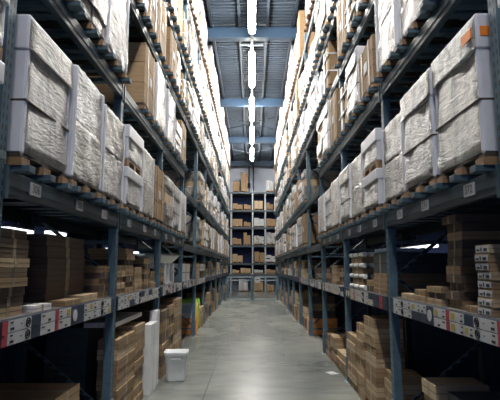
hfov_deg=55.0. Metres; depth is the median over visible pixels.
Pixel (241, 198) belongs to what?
rack
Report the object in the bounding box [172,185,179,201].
hood
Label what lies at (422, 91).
hood
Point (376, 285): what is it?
carton
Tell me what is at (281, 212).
load
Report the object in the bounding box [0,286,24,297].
carton
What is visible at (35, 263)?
carton
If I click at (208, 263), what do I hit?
carton
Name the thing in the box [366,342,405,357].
carton
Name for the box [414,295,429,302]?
carton
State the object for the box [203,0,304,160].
ceiling
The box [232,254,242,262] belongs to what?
goods
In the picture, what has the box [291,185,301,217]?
load
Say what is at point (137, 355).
carton
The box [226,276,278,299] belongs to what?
gate
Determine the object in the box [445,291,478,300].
carton
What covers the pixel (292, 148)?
load
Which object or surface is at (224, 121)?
load
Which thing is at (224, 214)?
load
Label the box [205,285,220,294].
carton
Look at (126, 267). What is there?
carton
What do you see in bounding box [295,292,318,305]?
carton
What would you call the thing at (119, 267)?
carton
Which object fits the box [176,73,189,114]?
load
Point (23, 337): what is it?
rack
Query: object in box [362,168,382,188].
hood
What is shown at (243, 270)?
goods
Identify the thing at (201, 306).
carton
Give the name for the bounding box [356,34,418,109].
load
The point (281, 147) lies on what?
load
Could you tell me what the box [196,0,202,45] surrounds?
load
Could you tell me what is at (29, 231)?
lamp
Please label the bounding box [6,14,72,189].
load
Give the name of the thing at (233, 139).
beam
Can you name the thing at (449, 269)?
carton
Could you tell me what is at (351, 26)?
load
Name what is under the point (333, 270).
carton
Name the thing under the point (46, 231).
lamp
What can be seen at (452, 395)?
carton
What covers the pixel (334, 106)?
load
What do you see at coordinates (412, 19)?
load
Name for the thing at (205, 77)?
load
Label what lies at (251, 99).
ceiling lamp
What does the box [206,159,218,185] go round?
load
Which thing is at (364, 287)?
tube
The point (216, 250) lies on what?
load
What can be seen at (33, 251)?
carton
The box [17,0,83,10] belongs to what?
load
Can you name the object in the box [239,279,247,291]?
goods
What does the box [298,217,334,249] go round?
load
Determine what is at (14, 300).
carton
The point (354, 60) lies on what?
hood
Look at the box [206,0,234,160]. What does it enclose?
trim
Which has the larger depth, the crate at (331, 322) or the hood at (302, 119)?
the hood at (302, 119)
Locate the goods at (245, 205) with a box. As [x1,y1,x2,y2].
[244,204,250,209]
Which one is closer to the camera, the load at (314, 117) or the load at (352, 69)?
the load at (352, 69)
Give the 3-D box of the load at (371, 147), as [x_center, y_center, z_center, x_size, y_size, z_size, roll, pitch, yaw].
[2.146,-0.310,6.335,1.245,1.103,0.810,0,-8,0]
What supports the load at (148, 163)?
on the rack at (23, 337)
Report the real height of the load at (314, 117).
1.075 m
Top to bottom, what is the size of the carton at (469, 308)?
0.047 m
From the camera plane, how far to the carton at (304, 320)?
14.99 m
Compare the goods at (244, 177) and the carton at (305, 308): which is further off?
the goods at (244, 177)
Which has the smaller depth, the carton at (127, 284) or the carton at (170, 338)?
the carton at (127, 284)
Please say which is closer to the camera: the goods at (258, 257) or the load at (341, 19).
the load at (341, 19)
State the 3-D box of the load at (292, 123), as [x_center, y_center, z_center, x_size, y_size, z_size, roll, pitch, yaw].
[2.178,-2.820,18.435,1.245,0.941,0.810,0,-8,0]
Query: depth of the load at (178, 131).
9.96 m
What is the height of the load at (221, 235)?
1.078 m
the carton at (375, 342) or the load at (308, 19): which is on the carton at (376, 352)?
the carton at (375, 342)
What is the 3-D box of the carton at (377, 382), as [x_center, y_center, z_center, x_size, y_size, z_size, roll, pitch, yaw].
[1.823,2.400,6.482,0.382,0.120,0.581,0,-8,0]
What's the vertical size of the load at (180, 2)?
1.249 m
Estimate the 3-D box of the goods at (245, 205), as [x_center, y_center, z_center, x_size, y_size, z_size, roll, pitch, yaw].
[-0.206,0.629,38.383,0.550,0.485,0.800,0,-8,0]
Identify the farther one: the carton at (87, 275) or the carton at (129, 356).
the carton at (129, 356)
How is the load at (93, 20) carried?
on the rack at (23, 337)
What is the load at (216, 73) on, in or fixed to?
on the rack at (23, 337)
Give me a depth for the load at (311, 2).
12.60 m
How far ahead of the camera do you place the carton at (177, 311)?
10.15 m
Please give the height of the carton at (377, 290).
0.062 m
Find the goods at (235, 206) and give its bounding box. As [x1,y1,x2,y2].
[233,203,242,209]
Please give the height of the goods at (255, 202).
0.763 m
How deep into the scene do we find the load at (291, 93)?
18.67 m
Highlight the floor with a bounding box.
[141,291,423,399]
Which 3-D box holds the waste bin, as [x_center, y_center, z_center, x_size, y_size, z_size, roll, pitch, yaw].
[-1.264,2.836,8.237,0.414,0.480,0.382,1,-8,-4]
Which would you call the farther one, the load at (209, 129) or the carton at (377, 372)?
the load at (209, 129)
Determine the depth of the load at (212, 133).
19.26 m
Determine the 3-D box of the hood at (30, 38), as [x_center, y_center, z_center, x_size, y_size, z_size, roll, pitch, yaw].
[-2.118,-1.120,3.740,1.202,0.260,0.804,0,-8,0]
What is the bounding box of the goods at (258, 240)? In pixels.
[254,236,263,244]
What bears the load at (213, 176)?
on the rack at (23, 337)
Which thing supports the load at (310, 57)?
on the rack at (440, 341)
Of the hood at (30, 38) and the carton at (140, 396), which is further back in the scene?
the carton at (140, 396)
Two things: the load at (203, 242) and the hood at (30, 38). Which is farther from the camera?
the load at (203, 242)
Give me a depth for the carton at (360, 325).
7.14 m
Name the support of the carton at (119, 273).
on the carton at (119, 279)
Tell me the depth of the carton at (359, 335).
7.06 m
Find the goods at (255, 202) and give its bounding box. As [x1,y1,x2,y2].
[254,201,262,209]
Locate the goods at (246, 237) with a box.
[243,233,250,244]
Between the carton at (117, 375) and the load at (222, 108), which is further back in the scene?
the load at (222, 108)
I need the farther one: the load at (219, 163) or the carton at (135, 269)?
the load at (219, 163)
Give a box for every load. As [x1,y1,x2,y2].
[0,0,9,159]
[3,64,105,203]
[3,104,126,212]
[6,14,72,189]
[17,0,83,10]
[17,0,109,52]
[36,124,144,220]
[63,148,156,225]
[64,0,130,83]
[84,165,166,229]
[87,42,157,126]
[105,175,174,233]
[119,185,181,236]
[123,62,167,140]
[128,0,160,47]
[129,0,150,21]
[130,191,187,238]
[140,88,176,153]
[149,118,183,162]
[155,0,168,68]
[155,120,187,170]
[161,215,203,248]
[163,171,203,206]
[166,27,178,88]
[167,0,179,28]
[169,220,207,250]
[174,43,183,102]
[175,0,184,46]
[175,81,193,127]
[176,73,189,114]
[181,10,195,78]
[181,11,190,62]
[183,223,209,251]
[183,228,214,252]
[186,36,198,90]
[186,88,198,135]
[186,104,200,143]
[186,121,206,157]
[186,124,204,151]
[186,137,209,163]
[186,139,211,169]
[186,179,205,209]
[186,184,210,215]
[186,188,208,212]
[189,0,195,16]
[189,148,213,173]
[190,230,216,253]
[193,0,199,32]
[195,61,201,100]
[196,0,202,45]
[196,231,218,254]
[198,196,212,217]
[198,234,221,255]
[199,0,205,59]
[199,60,204,111]
[200,68,207,119]
[200,87,209,127]
[200,191,214,219]
[202,147,214,177]
[203,19,208,70]
[205,48,209,80]
[206,157,216,181]
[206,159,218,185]
[206,202,215,222]
[207,45,214,98]
[207,165,219,188]
[207,196,217,223]
[208,52,212,90]
[208,90,211,134]
[208,225,212,251]
[209,106,213,140]
[211,111,214,146]
[212,66,215,105]
[212,202,220,227]
[213,177,221,194]
[214,68,217,112]
[214,119,216,151]
[215,73,218,118]
[215,122,218,156]
[217,85,219,124]
[217,177,224,199]
[218,95,220,130]
[218,136,220,165]
[218,152,224,175]
[218,212,224,232]
[220,107,222,134]
[221,107,224,144]
[221,235,223,255]
[222,149,225,178]
[223,121,225,151]
[224,214,226,234]
[225,126,227,155]
[225,160,227,186]
[276,126,277,158]
[277,120,279,151]
[278,157,282,181]
[279,107,282,144]
[279,147,284,175]
[280,180,286,199]
[280,212,286,231]
[281,136,284,168]
[281,234,283,255]
[282,99,285,130]
[282,143,285,165]
[283,167,290,191]
[283,205,291,227]
[283,234,305,255]
[284,81,287,118]
[284,130,288,160]
[284,167,290,188]
[285,199,288,225]
[285,233,307,254]
[286,68,289,112]
[286,204,296,223]
[286,228,289,253]
[287,119,289,151]
[287,153,300,181]
[288,58,294,104]
[288,193,296,222]
[288,228,313,253]
[289,45,293,97]
[289,111,292,146]
[289,193,292,219]
[290,117,293,140]
[290,143,316,173]
[291,46,295,90]
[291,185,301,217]
[291,226,293,251]
[292,101,295,134]
[292,192,304,215]
[293,136,317,168]
[293,224,320,251]
[294,34,302,79]
[294,79,299,127]
[295,128,317,163]
[295,180,317,212]
[296,10,315,70]
[296,217,329,250]
[297,78,301,119]
[297,127,316,157]
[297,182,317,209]
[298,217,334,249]
[299,71,304,111]
[299,111,317,151]
[300,169,340,206]
[300,213,342,248]
[302,61,308,100]
[303,105,317,143]
[304,0,315,31]
[305,47,312,90]
[306,92,317,135]
[307,0,314,16]
[309,40,322,78]
[309,76,317,126]
[313,0,322,62]
[314,71,323,114]
[315,115,349,170]
[316,193,373,238]
[318,0,336,46]
[320,41,345,102]
[320,100,359,162]
[323,187,385,236]
[324,0,336,28]
[327,88,367,153]
[329,176,399,233]
[334,0,348,68]
[336,81,381,140]
[338,164,419,229]
[342,0,374,46]
[344,46,400,126]
[348,153,440,225]
[353,0,374,21]
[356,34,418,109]
[360,128,468,220]
[373,0,447,82]
[379,111,499,212]
[395,0,487,52]
[400,67,499,202]
[420,0,487,9]
[431,13,498,189]
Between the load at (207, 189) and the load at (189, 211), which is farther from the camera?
the load at (207, 189)
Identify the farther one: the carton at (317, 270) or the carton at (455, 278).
the carton at (317, 270)
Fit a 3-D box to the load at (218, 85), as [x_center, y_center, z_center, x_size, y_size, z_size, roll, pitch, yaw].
[-2.035,-4.457,22.271,1.245,1.765,0.810,0,-8,0]
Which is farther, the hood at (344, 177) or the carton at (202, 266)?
the carton at (202, 266)
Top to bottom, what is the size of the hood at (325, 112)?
0.260 m
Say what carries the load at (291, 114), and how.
on the rack at (440, 341)
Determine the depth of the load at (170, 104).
9.13 m
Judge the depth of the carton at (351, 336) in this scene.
7.73 m
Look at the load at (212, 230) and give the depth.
18.66 m
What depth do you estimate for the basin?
9.38 m
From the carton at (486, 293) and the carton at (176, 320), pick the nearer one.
the carton at (486, 293)
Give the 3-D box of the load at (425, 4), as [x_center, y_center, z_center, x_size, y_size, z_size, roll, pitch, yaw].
[2.103,-2.280,3.884,1.245,1.149,0.810,0,-8,0]
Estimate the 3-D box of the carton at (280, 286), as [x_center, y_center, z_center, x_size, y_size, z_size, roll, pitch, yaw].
[2.131,5.161,27.480,0.804,0.396,0.947,0,-8,0]
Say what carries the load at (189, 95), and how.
on the rack at (23, 337)
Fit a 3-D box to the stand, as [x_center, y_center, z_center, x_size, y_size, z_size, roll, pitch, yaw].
[-1.919,1.404,9.727,1.000,0.585,1.040,0,-8,0]
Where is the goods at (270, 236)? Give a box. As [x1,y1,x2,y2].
[266,232,274,244]
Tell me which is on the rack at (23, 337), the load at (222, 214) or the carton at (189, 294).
the load at (222, 214)
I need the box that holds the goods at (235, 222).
[232,219,242,226]
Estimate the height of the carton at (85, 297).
0.067 m
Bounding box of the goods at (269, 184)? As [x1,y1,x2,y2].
[266,180,272,191]
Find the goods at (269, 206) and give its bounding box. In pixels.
[266,203,272,209]
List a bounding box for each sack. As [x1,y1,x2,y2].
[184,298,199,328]
[196,302,198,329]
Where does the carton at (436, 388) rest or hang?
on the carton
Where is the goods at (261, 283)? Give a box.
[254,281,262,291]
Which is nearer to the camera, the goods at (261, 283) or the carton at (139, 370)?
the carton at (139, 370)
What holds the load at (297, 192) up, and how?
on the rack at (440, 341)
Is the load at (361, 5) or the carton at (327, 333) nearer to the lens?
the load at (361, 5)
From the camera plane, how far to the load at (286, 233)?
21.52 m
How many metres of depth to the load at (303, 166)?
17.31 m
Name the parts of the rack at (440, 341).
post, post, post, post, post, post, post, post, post, post, panel, panel, post, panel, post, post, panel, location plate, post, location plate, panel, location plate, post, post, panel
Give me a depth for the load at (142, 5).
6.98 m
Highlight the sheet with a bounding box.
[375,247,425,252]
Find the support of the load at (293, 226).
on the rack at (440, 341)
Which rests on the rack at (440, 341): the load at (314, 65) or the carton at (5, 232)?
the load at (314, 65)
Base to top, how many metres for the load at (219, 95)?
1.756 m
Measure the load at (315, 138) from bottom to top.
0.948 m
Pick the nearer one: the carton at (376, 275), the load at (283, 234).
the carton at (376, 275)
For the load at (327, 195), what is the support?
on the rack at (440, 341)
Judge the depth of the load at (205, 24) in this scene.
15.91 m
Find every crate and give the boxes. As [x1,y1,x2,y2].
[181,317,196,334]
[307,317,337,334]
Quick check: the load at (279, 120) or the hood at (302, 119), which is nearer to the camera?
the hood at (302, 119)
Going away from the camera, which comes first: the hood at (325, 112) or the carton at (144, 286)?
the carton at (144, 286)
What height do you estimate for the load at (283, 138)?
1.507 m
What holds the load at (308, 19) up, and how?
on the rack at (440, 341)
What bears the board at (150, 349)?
on the floor
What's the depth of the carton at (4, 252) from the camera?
3.33 m
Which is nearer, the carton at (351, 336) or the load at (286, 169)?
the carton at (351, 336)
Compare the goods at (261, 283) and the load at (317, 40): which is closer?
the load at (317, 40)
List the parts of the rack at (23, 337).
panel, post, post, location plate, panel, location plate, post, location plate, panel, post, post, panel, post, post, post, post, post, post, post, post, post, post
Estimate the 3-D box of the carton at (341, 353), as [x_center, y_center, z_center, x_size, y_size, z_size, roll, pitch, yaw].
[2.114,2.850,8.761,0.904,0.118,0.847,0,-8,0]
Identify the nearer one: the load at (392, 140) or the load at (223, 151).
the load at (392, 140)
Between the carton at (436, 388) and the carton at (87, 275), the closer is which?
the carton at (436, 388)
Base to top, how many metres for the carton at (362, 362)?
0.118 m
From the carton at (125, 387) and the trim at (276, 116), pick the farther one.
the trim at (276, 116)
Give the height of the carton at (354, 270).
0.090 m
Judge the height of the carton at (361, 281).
0.090 m
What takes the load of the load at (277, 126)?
on the rack at (440, 341)
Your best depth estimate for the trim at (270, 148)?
35.50 m
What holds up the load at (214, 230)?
on the rack at (23, 337)
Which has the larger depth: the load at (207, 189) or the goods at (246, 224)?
the goods at (246, 224)
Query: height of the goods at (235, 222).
0.669 m
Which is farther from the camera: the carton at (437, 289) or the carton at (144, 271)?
the carton at (144, 271)
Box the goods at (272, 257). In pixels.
[267,255,275,262]
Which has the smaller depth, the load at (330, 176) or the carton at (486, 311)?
the carton at (486, 311)
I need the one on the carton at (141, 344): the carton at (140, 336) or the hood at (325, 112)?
the carton at (140, 336)
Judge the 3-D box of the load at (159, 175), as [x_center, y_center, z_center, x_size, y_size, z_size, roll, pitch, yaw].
[-2.070,-0.027,8.019,1.245,1.009,0.810,0,-8,0]
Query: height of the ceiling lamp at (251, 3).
0.245 m
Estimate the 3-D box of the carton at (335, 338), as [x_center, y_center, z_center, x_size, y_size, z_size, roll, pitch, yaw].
[2.091,2.769,9.592,0.904,0.107,0.605,0,-8,0]
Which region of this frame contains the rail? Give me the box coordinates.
[241,34,262,164]
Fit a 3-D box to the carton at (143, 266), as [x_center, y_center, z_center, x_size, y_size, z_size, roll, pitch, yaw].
[-1.916,1.043,7.555,0.603,0.075,0.393,0,-8,0]
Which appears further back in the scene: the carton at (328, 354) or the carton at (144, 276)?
the carton at (328, 354)
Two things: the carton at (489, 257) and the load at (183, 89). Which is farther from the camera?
the load at (183, 89)
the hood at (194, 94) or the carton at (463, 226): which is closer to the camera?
the carton at (463, 226)
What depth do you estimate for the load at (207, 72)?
16.78 m
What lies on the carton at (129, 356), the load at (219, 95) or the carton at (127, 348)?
the carton at (127, 348)
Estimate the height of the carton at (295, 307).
0.476 m
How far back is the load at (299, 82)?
15.81 m
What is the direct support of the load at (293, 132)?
on the rack at (440, 341)
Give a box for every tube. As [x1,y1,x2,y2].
[349,252,366,257]
[349,263,366,267]
[349,273,367,278]
[350,283,366,289]
[365,252,374,256]
[366,263,373,267]
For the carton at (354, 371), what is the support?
on the carton at (350, 375)
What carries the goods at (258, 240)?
on the rack at (241, 198)
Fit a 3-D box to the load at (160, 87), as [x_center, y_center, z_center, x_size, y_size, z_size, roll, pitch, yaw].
[-2.084,-1.671,8.249,1.245,1.148,0.810,0,-8,0]
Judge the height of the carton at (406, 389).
0.100 m
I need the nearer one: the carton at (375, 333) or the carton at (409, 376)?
the carton at (409, 376)
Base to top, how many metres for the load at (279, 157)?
1.249 m
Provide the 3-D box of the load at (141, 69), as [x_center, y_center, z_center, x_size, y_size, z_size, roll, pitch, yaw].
[-2.095,-1.754,7.402,1.245,1.079,0.810,0,-8,0]
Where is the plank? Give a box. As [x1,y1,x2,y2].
[84,312,141,327]
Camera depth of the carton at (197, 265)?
14.16 m
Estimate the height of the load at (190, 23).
1.513 m
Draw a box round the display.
[182,299,196,317]
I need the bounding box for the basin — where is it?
[134,254,179,262]
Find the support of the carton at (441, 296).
on the carton at (439, 302)
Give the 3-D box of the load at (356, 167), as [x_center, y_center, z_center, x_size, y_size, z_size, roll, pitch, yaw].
[2.152,-0.146,7.160,1.245,1.008,0.810,0,-8,0]
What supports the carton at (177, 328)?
on the carton at (176, 337)
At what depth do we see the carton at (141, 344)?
6.84 m
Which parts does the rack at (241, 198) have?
upright frame, upright frame, upright frame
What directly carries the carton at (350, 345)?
on the carton at (353, 355)
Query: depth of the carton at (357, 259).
7.27 m
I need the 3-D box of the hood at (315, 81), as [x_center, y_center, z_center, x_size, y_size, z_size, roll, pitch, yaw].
[2.168,-2.864,12.146,1.200,0.260,0.804,0,-8,0]
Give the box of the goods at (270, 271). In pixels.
[266,269,274,273]
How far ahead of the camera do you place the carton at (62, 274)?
4.34 m
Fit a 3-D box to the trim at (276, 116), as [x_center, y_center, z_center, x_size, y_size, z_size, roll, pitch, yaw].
[0.115,-4.537,28.400,8.025,0.100,6.631,0,-8,0]
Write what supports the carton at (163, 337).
on the carton at (165, 345)
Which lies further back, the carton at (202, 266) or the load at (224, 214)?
the load at (224, 214)
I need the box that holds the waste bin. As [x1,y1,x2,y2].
[164,349,188,381]
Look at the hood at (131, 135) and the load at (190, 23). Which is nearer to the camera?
the hood at (131, 135)
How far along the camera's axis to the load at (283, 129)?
23.09 m
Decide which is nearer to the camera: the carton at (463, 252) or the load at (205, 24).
the carton at (463, 252)
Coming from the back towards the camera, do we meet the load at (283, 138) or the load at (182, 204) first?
the load at (283, 138)
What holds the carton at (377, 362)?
on the carton at (377, 372)
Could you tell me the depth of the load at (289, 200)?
19.80 m
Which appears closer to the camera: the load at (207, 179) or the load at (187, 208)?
the load at (187, 208)
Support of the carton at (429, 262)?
on the carton at (376, 275)
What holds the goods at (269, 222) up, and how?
on the rack at (241, 198)
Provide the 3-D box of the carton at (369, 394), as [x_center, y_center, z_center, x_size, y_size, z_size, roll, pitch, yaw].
[1.820,2.645,6.460,0.382,0.120,0.581,0,-8,0]
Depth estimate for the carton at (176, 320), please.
10.12 m
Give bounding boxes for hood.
[0,60,4,83]
[1,0,9,5]
[14,14,72,89]
[124,124,143,151]
[124,166,142,186]
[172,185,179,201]
[175,118,181,139]
[191,88,197,103]
[208,191,213,199]
[300,111,304,126]
[304,61,306,78]
[310,76,317,96]
[321,100,329,122]
[324,187,330,203]
[339,164,350,187]
[345,46,365,81]
[361,128,381,154]
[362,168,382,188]
[400,67,434,121]
[431,13,490,88]
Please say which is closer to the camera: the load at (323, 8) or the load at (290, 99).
the load at (323, 8)
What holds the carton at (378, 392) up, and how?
on the carton
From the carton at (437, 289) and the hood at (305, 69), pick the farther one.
the hood at (305, 69)
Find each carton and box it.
[0,237,28,248]
[0,247,27,257]
[0,258,29,266]
[0,258,84,269]
[0,268,26,277]
[0,277,27,287]
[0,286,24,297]
[0,296,22,307]
[0,305,21,317]
[0,383,79,399]
[1,227,26,239]
[21,290,82,302]
[22,303,50,311]
[24,279,83,293]
[27,234,83,248]
[27,269,83,281]
[28,246,84,258]
[48,298,80,306]
[67,293,97,302]
[81,285,108,291]
[83,291,107,298]
[84,266,109,271]
[84,272,109,278]
[84,278,108,285]
[85,265,123,270]
[87,260,132,264]
[88,248,133,254]
[89,254,134,259]
[96,367,133,390]
[96,375,134,399]
[97,340,134,359]
[97,349,134,370]
[97,358,134,380]
[98,331,135,349]
[116,282,124,288]
[116,288,123,294]
[116,308,168,321]
[117,271,124,276]
[117,277,122,282]
[118,322,144,334]
[119,385,133,399]
[120,319,168,332]
[123,265,132,270]
[123,276,133,281]
[124,281,131,286]
[124,286,132,292]
[125,271,132,275]
[126,267,140,272]
[127,304,173,315]
[132,279,141,284]
[132,284,141,290]
[132,381,142,399]
[133,259,148,263]
[133,264,149,268]
[133,273,141,278]
[133,389,142,399]
[134,338,144,352]
[134,355,143,371]
[134,366,141,377]
[134,373,141,387]
[135,330,144,343]
[135,348,142,360]
[139,297,181,307]
[140,274,149,278]
[141,269,149,273]
[141,363,165,378]
[142,279,149,283]
[142,284,149,288]
[148,282,155,287]
[159,329,168,344]
[159,339,168,355]
[159,355,165,366]
[168,323,173,337]
[168,334,172,345]
[169,314,173,325]
[173,306,180,316]
[173,314,180,325]
[173,322,180,334]
[173,330,180,343]
[173,338,180,348]
[174,264,189,281]
[183,261,205,268]
[186,292,210,306]
[190,264,199,270]
[190,271,199,278]
[196,289,215,300]
[199,305,203,316]
[199,315,203,327]
[200,264,204,270]
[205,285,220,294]
[206,261,210,268]
[211,301,214,312]
[280,286,292,293]
[291,290,312,302]
[294,261,298,268]
[294,304,297,319]
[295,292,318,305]
[297,303,308,312]
[301,269,306,277]
[302,260,329,268]
[303,306,308,318]
[303,317,306,328]
[305,273,321,278]
[307,268,327,272]
[308,296,334,303]
[312,304,334,310]
[312,311,335,317]
[326,332,345,340]
[326,344,331,353]
[326,349,331,359]
[330,334,345,343]
[330,340,345,349]
[331,265,350,268]
[331,350,336,359]
[332,269,339,272]
[332,276,339,280]
[336,356,345,371]
[337,349,345,363]
[337,363,345,377]
[347,332,355,344]
[347,339,355,352]
[347,347,356,360]
[348,355,356,368]
[348,362,357,377]
[348,370,356,385]
[349,378,357,393]
[351,257,373,262]
[352,268,373,273]
[353,278,373,284]
[355,338,365,350]
[356,322,364,333]
[356,330,364,341]
[356,346,365,359]
[357,355,365,367]
[357,362,365,376]
[357,371,365,385]
[357,379,365,394]
[358,388,367,399]
[364,315,402,328]
[364,324,402,337]
[365,333,403,347]
[365,351,404,367]
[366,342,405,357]
[366,360,404,377]
[366,369,384,387]
[366,378,384,397]
[366,387,385,399]
[367,280,373,285]
[367,285,374,291]
[373,253,451,272]
[373,273,446,278]
[373,288,411,294]
[374,278,449,283]
[374,283,449,289]
[384,377,421,393]
[385,369,422,384]
[385,386,422,399]
[401,293,414,299]
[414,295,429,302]
[415,289,428,295]
[422,377,489,399]
[424,393,432,399]
[427,286,451,292]
[427,298,449,305]
[429,292,449,299]
[441,214,499,224]
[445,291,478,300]
[446,266,477,273]
[447,222,499,232]
[447,231,499,240]
[447,248,475,256]
[447,257,487,265]
[447,274,477,282]
[447,391,499,399]
[448,240,499,248]
[450,282,481,291]
[450,299,477,309]
[465,305,477,313]
[474,253,499,261]
[475,244,499,253]
[475,262,499,270]
[477,271,499,279]
[478,280,499,288]
[478,289,499,298]
[478,297,499,307]
[478,306,499,316]
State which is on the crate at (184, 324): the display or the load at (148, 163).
the display
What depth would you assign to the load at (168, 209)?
8.90 m
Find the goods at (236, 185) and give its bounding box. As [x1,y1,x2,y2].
[233,182,239,191]
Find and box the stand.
[134,254,179,284]
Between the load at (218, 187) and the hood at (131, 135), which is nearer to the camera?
the hood at (131, 135)
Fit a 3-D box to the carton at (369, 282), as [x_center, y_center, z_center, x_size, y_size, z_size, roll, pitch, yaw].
[2.119,1.159,6.713,0.904,0.077,0.298,0,-8,0]
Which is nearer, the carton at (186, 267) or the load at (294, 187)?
the carton at (186, 267)
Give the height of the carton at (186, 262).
0.275 m
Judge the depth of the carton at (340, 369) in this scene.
8.69 m
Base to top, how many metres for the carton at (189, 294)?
0.476 m
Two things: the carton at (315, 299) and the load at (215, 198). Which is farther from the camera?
the load at (215, 198)
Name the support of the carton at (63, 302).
on the rack at (23, 337)
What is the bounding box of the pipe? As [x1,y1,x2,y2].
[248,166,253,290]
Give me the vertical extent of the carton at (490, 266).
0.059 m
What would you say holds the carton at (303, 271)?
on the rack at (440, 341)
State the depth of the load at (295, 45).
16.80 m
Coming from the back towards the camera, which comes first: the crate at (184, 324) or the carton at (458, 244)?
the crate at (184, 324)
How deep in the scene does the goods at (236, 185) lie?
38.25 m
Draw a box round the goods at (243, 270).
[240,268,250,273]
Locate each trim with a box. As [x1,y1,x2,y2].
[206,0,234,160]
[225,116,278,129]
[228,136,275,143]
[230,148,273,157]
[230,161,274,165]
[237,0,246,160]
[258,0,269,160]
[270,0,298,160]
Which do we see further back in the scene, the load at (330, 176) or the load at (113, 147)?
the load at (330, 176)
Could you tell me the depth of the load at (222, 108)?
25.74 m
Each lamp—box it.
[1,222,34,233]
[44,229,66,235]
[248,0,255,33]
[249,51,254,87]
[249,97,253,121]
[250,126,253,143]
[250,147,253,160]
[400,235,438,247]
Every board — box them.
[142,321,156,395]
[149,309,159,384]
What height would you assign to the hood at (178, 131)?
0.260 m
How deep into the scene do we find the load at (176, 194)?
9.74 m
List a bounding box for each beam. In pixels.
[207,27,296,40]
[220,98,284,106]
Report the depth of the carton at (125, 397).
6.15 m
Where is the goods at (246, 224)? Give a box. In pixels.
[244,222,250,226]
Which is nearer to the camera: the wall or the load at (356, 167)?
the load at (356, 167)
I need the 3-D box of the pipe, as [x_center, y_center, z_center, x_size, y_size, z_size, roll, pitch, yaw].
[0.066,2.178,39.983,0.540,10.560,0.240,0,-8,0]
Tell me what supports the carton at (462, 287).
on the carton at (454, 295)
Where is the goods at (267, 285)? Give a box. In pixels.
[266,284,272,291]
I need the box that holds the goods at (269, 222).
[266,219,274,226]
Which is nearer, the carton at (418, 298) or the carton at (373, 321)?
the carton at (418, 298)
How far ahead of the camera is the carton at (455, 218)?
3.92 m
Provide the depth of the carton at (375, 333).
6.29 m
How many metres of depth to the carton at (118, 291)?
5.99 m
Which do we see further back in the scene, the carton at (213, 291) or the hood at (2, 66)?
the carton at (213, 291)
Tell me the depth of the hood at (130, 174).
6.21 m
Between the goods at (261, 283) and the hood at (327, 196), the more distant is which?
the goods at (261, 283)
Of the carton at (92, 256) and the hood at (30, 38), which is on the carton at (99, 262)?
the carton at (92, 256)
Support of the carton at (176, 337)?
on the carton at (177, 345)
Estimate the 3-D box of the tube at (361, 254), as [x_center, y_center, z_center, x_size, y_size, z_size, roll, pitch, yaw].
[1.712,0.877,7.655,0.072,0.074,1.020,0,-8,0]
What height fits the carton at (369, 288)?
0.077 m
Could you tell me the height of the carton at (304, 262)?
0.275 m
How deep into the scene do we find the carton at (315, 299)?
13.67 m
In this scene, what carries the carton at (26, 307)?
on the rack at (23, 337)
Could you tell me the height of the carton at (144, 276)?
0.075 m
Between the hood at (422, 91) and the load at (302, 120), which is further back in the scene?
the load at (302, 120)
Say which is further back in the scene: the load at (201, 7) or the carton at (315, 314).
the load at (201, 7)
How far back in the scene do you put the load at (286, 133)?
21.63 m
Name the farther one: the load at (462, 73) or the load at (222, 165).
the load at (222, 165)
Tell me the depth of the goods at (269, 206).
38.01 m
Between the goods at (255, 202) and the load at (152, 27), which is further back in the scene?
the goods at (255, 202)
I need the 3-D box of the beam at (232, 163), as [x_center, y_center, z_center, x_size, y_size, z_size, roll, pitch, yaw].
[0.161,-3.014,39.496,12.000,0.450,0.240,0,-8,0]
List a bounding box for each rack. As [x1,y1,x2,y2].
[0,0,228,399]
[214,191,289,291]
[275,0,499,399]
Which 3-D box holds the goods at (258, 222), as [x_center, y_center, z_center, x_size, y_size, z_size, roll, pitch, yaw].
[0.709,1.839,38.210,0.800,0.741,0.800,0,-8,0]
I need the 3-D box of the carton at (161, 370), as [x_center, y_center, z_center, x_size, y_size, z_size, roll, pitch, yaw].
[-1.980,3.037,8.620,0.904,0.188,0.661,0,-8,0]
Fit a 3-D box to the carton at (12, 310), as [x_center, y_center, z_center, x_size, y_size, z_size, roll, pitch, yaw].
[-2.112,0.768,3.292,0.904,0.064,0.423,0,-8,0]
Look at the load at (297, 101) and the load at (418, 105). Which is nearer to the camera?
the load at (418, 105)
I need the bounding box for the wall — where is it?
[213,166,292,290]
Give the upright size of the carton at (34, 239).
0.102 m
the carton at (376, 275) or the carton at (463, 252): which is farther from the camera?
the carton at (376, 275)
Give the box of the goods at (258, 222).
[254,218,263,226]
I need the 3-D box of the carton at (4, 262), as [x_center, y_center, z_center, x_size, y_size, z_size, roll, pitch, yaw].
[-2.077,0.436,3.338,0.904,0.064,0.423,0,-8,0]
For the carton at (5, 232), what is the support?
on the carton at (4, 242)
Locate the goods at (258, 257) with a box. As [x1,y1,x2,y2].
[254,252,264,262]
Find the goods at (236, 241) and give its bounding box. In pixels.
[232,238,240,244]
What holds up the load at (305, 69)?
on the rack at (440, 341)
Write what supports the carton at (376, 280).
on the carton at (376, 285)
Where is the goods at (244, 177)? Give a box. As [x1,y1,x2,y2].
[241,172,247,191]
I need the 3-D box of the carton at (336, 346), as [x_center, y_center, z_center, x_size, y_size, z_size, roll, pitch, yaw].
[2.095,2.876,9.566,0.904,0.107,0.605,0,-8,0]
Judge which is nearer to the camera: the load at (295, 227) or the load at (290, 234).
the load at (295, 227)
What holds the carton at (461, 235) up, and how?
on the carton at (458, 244)
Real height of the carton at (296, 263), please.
0.275 m
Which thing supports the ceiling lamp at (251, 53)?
attached to the rail
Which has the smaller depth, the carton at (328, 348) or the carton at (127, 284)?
the carton at (127, 284)
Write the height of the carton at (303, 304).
0.315 m
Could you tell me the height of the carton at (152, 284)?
0.087 m
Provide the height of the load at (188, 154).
1.070 m
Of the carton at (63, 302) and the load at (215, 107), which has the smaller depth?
the carton at (63, 302)

